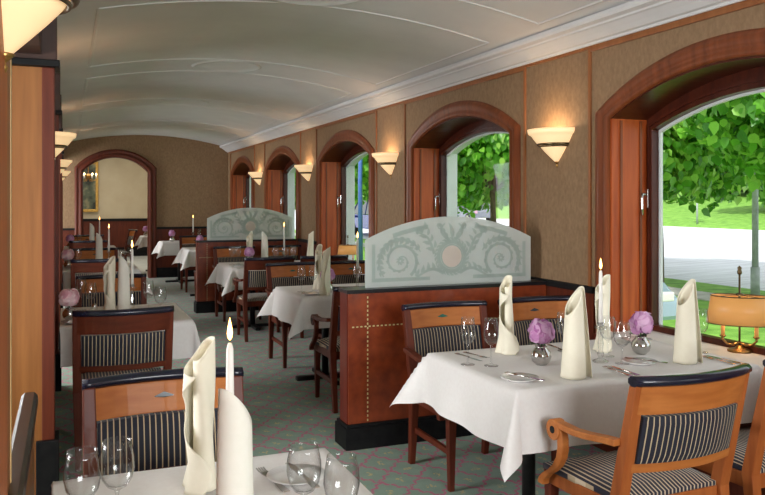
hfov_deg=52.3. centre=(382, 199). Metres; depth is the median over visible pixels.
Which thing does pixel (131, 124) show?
trim
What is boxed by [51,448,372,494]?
tablecloth
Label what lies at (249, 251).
peony
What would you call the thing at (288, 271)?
armchair
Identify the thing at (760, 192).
tree
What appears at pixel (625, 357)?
fork
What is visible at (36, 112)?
wooden column
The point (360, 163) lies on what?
flagpole
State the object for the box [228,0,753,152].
trim
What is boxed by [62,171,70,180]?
wall sconce
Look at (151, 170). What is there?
door frame
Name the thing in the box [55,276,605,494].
floor
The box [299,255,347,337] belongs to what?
armchair
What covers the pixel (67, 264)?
vase
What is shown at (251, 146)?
trim
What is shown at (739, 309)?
table lamp
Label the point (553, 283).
trim
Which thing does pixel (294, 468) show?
knife
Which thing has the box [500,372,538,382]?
plate
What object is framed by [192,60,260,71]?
trim
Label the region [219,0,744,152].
trim
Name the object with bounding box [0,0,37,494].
wall
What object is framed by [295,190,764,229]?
terrain
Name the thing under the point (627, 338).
plate
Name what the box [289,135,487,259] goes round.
wall
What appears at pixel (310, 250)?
napkin
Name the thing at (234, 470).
napkin
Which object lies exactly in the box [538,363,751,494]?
armchair
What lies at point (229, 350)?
candle
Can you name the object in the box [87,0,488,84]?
trim
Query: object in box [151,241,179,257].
tablecloth
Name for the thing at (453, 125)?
window
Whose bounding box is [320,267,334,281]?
peony
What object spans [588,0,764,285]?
trim
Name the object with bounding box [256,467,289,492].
fork
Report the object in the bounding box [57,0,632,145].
ceiling
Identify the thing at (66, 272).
tablecloth
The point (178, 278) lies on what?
dining table
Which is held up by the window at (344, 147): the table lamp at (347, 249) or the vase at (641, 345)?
the table lamp at (347, 249)
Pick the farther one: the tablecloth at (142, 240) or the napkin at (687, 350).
the tablecloth at (142, 240)
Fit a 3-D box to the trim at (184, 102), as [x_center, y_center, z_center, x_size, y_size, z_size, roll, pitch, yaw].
[-2.614,-1.278,10.239,0.660,0.022,0.660,0,0,-22]
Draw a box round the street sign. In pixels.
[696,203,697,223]
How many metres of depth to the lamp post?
15.02 m
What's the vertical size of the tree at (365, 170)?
7.935 m
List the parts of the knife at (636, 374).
handle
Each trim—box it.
[15,30,41,53]
[63,226,206,229]
[63,228,206,267]
[76,124,238,142]
[78,105,280,131]
[81,70,352,114]
[83,218,146,255]
[83,221,146,246]
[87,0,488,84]
[138,120,178,124]
[158,99,208,105]
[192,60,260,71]
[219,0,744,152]
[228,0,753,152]
[230,146,254,207]
[264,132,300,238]
[273,0,360,5]
[297,238,594,293]
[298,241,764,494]
[316,110,376,240]
[404,67,525,233]
[456,0,606,24]
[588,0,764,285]
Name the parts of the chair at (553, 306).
backrest, rail, leg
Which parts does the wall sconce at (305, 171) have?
lamp shade, lamp shade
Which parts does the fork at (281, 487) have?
handle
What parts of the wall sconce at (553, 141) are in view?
lamp shade, lamp shade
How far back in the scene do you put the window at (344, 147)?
10.22 m
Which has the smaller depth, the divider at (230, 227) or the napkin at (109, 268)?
the napkin at (109, 268)
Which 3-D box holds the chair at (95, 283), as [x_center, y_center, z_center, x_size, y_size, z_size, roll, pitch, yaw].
[-2.170,1.087,6.275,0.558,0.926,0.640,0,0,-22]
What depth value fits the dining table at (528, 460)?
3.70 m
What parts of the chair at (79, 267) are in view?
post, rail, backrest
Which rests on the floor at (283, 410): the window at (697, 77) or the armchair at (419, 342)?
the armchair at (419, 342)
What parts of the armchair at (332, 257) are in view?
post, rail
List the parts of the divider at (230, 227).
panel, panel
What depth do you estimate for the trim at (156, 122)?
12.92 m
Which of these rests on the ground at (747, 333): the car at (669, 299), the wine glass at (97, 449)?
the car at (669, 299)
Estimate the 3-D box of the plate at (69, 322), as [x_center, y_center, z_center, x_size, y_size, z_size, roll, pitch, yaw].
[-1.959,0.777,4.957,0.168,0.016,0.168,0,0,-22]
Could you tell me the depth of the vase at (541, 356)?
3.69 m
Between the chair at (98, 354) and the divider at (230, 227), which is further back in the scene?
the divider at (230, 227)
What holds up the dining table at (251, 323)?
on the floor at (283, 410)
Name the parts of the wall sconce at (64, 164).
lamp shade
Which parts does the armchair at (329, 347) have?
leg, armrest, seat rail, seat, post, rail, backrest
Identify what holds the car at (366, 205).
on the road
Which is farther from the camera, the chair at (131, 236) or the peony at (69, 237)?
the chair at (131, 236)
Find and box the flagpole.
[358,158,362,259]
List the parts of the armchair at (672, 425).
leg, armrest, post, seat, seat rail, rail, backrest, rail, post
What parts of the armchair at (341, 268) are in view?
rail, backrest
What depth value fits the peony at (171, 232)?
14.65 m
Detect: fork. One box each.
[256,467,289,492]
[463,352,489,357]
[504,371,544,380]
[602,366,632,376]
[625,357,667,362]
[702,355,736,364]
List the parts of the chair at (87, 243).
rail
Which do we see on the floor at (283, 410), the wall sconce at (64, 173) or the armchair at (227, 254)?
the armchair at (227, 254)
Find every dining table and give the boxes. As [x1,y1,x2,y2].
[165,263,193,282]
[232,290,268,330]
[295,328,339,384]
[500,453,534,494]
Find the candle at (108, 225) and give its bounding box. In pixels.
[108,225,109,250]
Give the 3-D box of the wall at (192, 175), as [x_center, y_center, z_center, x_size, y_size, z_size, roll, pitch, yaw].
[-5.960,0.050,15.075,6.700,3.200,0.220,0,0,-22]
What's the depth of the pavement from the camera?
15.25 m
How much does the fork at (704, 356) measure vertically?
0.008 m
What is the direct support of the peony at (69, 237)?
in the vase
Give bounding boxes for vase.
[62,307,74,319]
[64,260,70,268]
[531,345,550,365]
[631,335,650,354]
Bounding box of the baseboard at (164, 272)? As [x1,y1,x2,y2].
[157,267,195,277]
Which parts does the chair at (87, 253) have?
rail, post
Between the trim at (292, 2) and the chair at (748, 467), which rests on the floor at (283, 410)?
the chair at (748, 467)
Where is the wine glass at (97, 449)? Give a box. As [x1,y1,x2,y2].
[63,449,100,494]
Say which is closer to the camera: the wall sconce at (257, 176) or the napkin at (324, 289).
the napkin at (324, 289)
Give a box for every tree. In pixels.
[355,154,368,204]
[457,133,508,221]
[502,125,762,281]
[675,92,764,206]
[758,184,764,204]
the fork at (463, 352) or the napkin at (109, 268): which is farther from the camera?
the napkin at (109, 268)
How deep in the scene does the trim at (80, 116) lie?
11.08 m
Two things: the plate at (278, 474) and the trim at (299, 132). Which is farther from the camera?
the trim at (299, 132)
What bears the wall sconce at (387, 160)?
attached to the wall at (557, 89)
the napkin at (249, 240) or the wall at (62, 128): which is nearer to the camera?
the napkin at (249, 240)
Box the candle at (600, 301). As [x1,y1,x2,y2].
[598,259,602,325]
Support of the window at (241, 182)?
in the wall at (557, 89)
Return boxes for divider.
[194,208,295,312]
[335,216,545,450]
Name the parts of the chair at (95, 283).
post, rail, backrest, post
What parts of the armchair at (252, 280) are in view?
leg, post, seat rail, seat, rail, backrest, rail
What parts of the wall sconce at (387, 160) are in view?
lamp shade, lamp shade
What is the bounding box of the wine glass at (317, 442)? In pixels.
[286,442,321,494]
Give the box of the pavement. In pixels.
[295,233,712,300]
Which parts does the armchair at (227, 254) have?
post, leg, backrest, rail, seat rail, leg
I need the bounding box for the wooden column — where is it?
[12,17,61,494]
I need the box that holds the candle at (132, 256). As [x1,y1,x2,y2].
[130,241,133,286]
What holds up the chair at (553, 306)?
on the floor at (283, 410)
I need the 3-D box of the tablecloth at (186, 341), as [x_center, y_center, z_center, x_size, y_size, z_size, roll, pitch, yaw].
[-1.752,0.952,5.397,0.890,0.333,1.084,0,0,-22]
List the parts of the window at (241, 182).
sash frame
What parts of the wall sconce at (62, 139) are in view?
lamp shade, lamp shade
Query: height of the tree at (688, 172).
7.764 m
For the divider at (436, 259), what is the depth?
5.01 m
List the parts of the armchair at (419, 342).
post, armrest, seat rail, rail, backrest, leg, post, armrest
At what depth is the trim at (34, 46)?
3.83 m
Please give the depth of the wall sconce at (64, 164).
9.26 m
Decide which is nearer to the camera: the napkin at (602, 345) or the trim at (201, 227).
the napkin at (602, 345)
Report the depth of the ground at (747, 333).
12.01 m
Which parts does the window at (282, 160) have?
sash frame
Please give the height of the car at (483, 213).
1.446 m
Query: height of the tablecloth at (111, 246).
0.306 m
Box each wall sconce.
[1,0,79,72]
[55,131,76,156]
[60,159,71,173]
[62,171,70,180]
[248,172,262,186]
[294,165,312,183]
[372,152,398,177]
[527,127,574,166]
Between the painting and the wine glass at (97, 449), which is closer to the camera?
the wine glass at (97, 449)
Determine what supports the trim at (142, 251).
attached to the wall at (122, 183)
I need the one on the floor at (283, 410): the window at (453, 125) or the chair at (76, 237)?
the chair at (76, 237)
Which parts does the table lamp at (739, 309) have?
arm, lamp shade, arm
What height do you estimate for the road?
0.820 m
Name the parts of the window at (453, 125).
sash frame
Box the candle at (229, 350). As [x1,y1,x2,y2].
[226,319,233,394]
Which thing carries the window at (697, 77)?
in the wall at (557, 89)
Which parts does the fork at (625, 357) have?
handle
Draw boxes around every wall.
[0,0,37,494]
[59,95,62,349]
[62,128,63,289]
[63,135,227,227]
[83,158,146,218]
[228,3,764,286]
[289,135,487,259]
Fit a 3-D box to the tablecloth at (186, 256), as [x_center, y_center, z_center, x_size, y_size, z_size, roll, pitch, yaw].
[-2.648,0.938,12.740,1.425,0.305,1.105,0,0,-22]
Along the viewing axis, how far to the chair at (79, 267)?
8.19 m
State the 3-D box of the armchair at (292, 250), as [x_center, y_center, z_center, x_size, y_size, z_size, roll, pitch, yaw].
[-1.309,1.087,10.532,0.620,0.926,0.640,0,0,-22]
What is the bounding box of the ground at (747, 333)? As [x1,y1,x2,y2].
[295,230,764,345]
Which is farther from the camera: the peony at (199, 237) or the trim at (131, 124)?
the trim at (131, 124)
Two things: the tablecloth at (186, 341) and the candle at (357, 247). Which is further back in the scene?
the candle at (357, 247)
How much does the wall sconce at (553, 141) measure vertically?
0.258 m
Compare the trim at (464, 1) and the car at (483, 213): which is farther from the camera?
the car at (483, 213)
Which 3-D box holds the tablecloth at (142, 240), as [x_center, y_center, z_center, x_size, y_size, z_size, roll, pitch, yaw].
[-4.908,0.914,17.030,0.940,0.257,0.910,0,0,-22]
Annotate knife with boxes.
[285,463,319,488]
[454,353,481,360]
[607,365,639,375]
[705,355,742,363]
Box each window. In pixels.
[230,156,253,209]
[264,146,299,255]
[317,130,374,274]
[406,100,520,230]
[595,28,764,369]
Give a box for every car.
[355,200,368,234]
[457,203,489,220]
[663,282,676,320]
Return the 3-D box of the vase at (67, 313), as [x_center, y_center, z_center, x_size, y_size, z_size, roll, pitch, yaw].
[-2.051,0.745,5.103,0.090,0.081,0.090,0,0,-22]
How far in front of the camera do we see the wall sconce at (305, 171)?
10.61 m
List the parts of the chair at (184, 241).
post, leg, backrest, rail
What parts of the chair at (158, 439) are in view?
post, backrest, rail, rail, post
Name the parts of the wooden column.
panel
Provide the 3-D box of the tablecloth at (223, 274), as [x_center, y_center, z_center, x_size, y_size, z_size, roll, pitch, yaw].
[-1.387,0.938,9.598,1.396,0.306,1.175,0,0,-22]
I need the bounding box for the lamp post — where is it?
[750,172,759,294]
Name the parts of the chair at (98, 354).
post, seat, rail, backrest, rail, post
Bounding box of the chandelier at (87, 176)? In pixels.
[83,167,96,181]
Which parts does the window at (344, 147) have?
sash frame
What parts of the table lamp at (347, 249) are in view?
lamp shade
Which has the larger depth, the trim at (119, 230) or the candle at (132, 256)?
the trim at (119, 230)
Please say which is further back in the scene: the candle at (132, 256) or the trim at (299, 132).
the trim at (299, 132)
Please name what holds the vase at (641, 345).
on the tablecloth at (470, 393)
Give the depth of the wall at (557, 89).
5.43 m
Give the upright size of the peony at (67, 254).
0.215 m
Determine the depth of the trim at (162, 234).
15.61 m
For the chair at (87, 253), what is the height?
0.926 m
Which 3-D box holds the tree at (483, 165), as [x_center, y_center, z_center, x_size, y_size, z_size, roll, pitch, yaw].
[3.116,-1.970,22.962,6.523,7.845,7.079,0,0,-37]
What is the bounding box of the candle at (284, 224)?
[283,224,284,247]
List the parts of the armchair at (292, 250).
rail, backrest, post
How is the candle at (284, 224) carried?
on the candlestick
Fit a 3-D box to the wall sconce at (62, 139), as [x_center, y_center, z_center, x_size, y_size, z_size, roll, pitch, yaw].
[-2.305,-0.360,5.594,0.202,0.235,0.364,0,0,-22]
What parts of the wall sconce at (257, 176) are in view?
lamp shade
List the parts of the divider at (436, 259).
panel, panel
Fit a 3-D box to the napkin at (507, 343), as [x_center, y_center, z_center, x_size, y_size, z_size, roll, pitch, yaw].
[0.642,0.587,3.992,0.096,0.396,0.140,0,0,-32]
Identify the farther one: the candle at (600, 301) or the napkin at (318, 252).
the napkin at (318, 252)
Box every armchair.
[212,246,261,321]
[233,256,294,341]
[263,245,300,292]
[265,262,321,367]
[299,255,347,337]
[309,286,361,413]
[329,260,364,331]
[401,300,496,491]
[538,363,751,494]
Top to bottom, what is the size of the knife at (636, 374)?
0.006 m
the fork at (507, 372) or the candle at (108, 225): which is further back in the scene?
the candle at (108, 225)
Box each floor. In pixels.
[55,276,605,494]
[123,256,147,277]
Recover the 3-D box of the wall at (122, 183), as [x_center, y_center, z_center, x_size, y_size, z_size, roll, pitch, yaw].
[-7.438,-0.100,17.972,7.140,3.300,6.700,0,0,-22]
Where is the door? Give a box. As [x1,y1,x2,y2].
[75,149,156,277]
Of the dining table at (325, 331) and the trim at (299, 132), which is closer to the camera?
the dining table at (325, 331)
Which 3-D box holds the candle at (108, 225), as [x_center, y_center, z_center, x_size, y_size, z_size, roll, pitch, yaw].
[-3.252,0.445,9.257,0.023,0.330,0.022,0,0,-22]
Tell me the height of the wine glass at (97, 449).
0.200 m
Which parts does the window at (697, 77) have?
handle, handle plate, sill, sash frame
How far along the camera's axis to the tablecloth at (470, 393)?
3.46 m
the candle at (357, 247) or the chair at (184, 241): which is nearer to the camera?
the candle at (357, 247)
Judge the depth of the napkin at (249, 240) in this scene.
9.62 m
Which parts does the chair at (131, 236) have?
post, backrest, post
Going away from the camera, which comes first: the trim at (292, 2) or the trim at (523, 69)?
the trim at (292, 2)
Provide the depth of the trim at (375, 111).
8.47 m
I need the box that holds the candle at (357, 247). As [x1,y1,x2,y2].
[356,232,358,268]
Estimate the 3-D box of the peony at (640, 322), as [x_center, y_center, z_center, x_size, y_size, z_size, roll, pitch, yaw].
[1.323,0.669,3.979,0.128,0.208,0.125,0,0,-40]
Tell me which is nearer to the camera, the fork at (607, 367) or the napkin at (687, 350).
the fork at (607, 367)
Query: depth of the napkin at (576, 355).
3.42 m
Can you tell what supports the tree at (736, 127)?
on the ground at (747, 333)
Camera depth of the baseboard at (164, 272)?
15.62 m
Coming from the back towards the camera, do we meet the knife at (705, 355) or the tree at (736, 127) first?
the tree at (736, 127)
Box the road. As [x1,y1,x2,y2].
[295,210,764,290]
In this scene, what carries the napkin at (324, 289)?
on the tablecloth at (285, 303)
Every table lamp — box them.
[337,235,356,258]
[706,266,764,353]
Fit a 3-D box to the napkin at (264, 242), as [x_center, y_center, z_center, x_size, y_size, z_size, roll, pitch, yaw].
[-1.454,0.585,9.607,0.092,0.399,0.082,0,0,-22]
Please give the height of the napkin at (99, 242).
0.399 m
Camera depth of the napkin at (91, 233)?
13.00 m
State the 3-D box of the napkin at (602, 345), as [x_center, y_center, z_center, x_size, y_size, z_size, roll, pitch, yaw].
[1.151,0.587,4.051,0.096,0.396,0.140,0,0,-2]
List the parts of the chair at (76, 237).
rail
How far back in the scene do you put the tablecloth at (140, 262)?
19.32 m
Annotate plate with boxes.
[61,319,71,324]
[266,464,325,485]
[301,292,318,295]
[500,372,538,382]
[621,336,652,342]
[621,357,657,365]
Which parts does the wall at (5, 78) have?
panel, panel, panel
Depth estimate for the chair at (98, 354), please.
4.46 m
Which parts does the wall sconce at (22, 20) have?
lamp shade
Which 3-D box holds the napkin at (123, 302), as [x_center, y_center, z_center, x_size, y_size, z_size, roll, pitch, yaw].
[-1.787,0.585,5.381,0.092,0.399,0.082,0,0,-42]
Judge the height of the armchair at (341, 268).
0.926 m
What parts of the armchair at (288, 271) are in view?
post, seat rail, leg, rail, backrest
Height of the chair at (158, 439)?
0.926 m
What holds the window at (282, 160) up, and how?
in the wall at (557, 89)
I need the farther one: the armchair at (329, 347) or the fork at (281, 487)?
the armchair at (329, 347)
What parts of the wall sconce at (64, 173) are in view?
lamp shade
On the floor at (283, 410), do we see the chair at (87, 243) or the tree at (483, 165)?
the chair at (87, 243)
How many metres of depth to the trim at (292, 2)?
5.06 m
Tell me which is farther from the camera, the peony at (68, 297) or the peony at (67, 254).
the peony at (67, 254)
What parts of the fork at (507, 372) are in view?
handle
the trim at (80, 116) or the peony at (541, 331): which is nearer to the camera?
the peony at (541, 331)
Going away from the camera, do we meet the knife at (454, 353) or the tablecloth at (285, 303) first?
the knife at (454, 353)
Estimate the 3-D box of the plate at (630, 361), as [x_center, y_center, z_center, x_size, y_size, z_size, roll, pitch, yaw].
[1.234,0.777,3.739,0.168,0.016,0.168,0,0,-22]
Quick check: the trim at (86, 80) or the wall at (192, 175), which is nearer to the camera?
the trim at (86, 80)
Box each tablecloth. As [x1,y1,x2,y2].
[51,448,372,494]
[60,303,200,366]
[62,263,153,295]
[64,245,121,261]
[134,236,146,248]
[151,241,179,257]
[172,247,195,269]
[205,260,299,295]
[256,283,364,338]
[390,338,762,481]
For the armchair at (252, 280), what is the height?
0.926 m
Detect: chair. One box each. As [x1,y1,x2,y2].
[69,240,107,248]
[70,258,126,307]
[72,247,117,293]
[72,305,173,471]
[73,235,103,240]
[75,274,146,372]
[82,367,243,477]
[119,229,137,262]
[179,235,206,291]
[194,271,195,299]
[497,295,570,460]
[695,359,764,494]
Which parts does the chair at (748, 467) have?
seat rail, seat, post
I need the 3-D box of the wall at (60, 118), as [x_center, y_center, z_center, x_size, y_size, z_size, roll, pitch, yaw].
[-3.830,0.240,8.967,0.290,2.620,2.412,0,0,-22]
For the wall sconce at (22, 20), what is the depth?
1.47 m
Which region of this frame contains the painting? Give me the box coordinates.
[83,162,97,211]
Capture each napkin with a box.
[89,223,94,239]
[95,233,102,258]
[103,256,115,309]
[117,256,129,308]
[182,336,215,494]
[216,388,253,494]
[246,231,252,247]
[261,231,267,256]
[307,231,313,255]
[312,244,321,289]
[319,247,329,295]
[495,275,519,354]
[560,286,591,379]
[593,274,611,352]
[673,279,702,364]
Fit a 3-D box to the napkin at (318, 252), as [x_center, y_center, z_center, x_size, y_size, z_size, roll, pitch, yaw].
[-0.549,0.587,6.832,0.140,0.396,0.096,0,0,38]
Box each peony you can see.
[59,288,79,307]
[61,249,73,260]
[66,235,73,241]
[169,230,174,236]
[196,235,203,239]
[244,247,254,256]
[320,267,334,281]
[528,318,554,346]
[629,311,653,336]
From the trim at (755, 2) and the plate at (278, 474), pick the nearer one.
the plate at (278, 474)
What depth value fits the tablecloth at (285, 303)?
6.42 m
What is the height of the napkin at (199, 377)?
0.408 m
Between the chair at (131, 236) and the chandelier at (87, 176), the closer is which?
the chair at (131, 236)
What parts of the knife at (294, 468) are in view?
blade, handle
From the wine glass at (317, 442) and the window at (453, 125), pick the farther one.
the window at (453, 125)

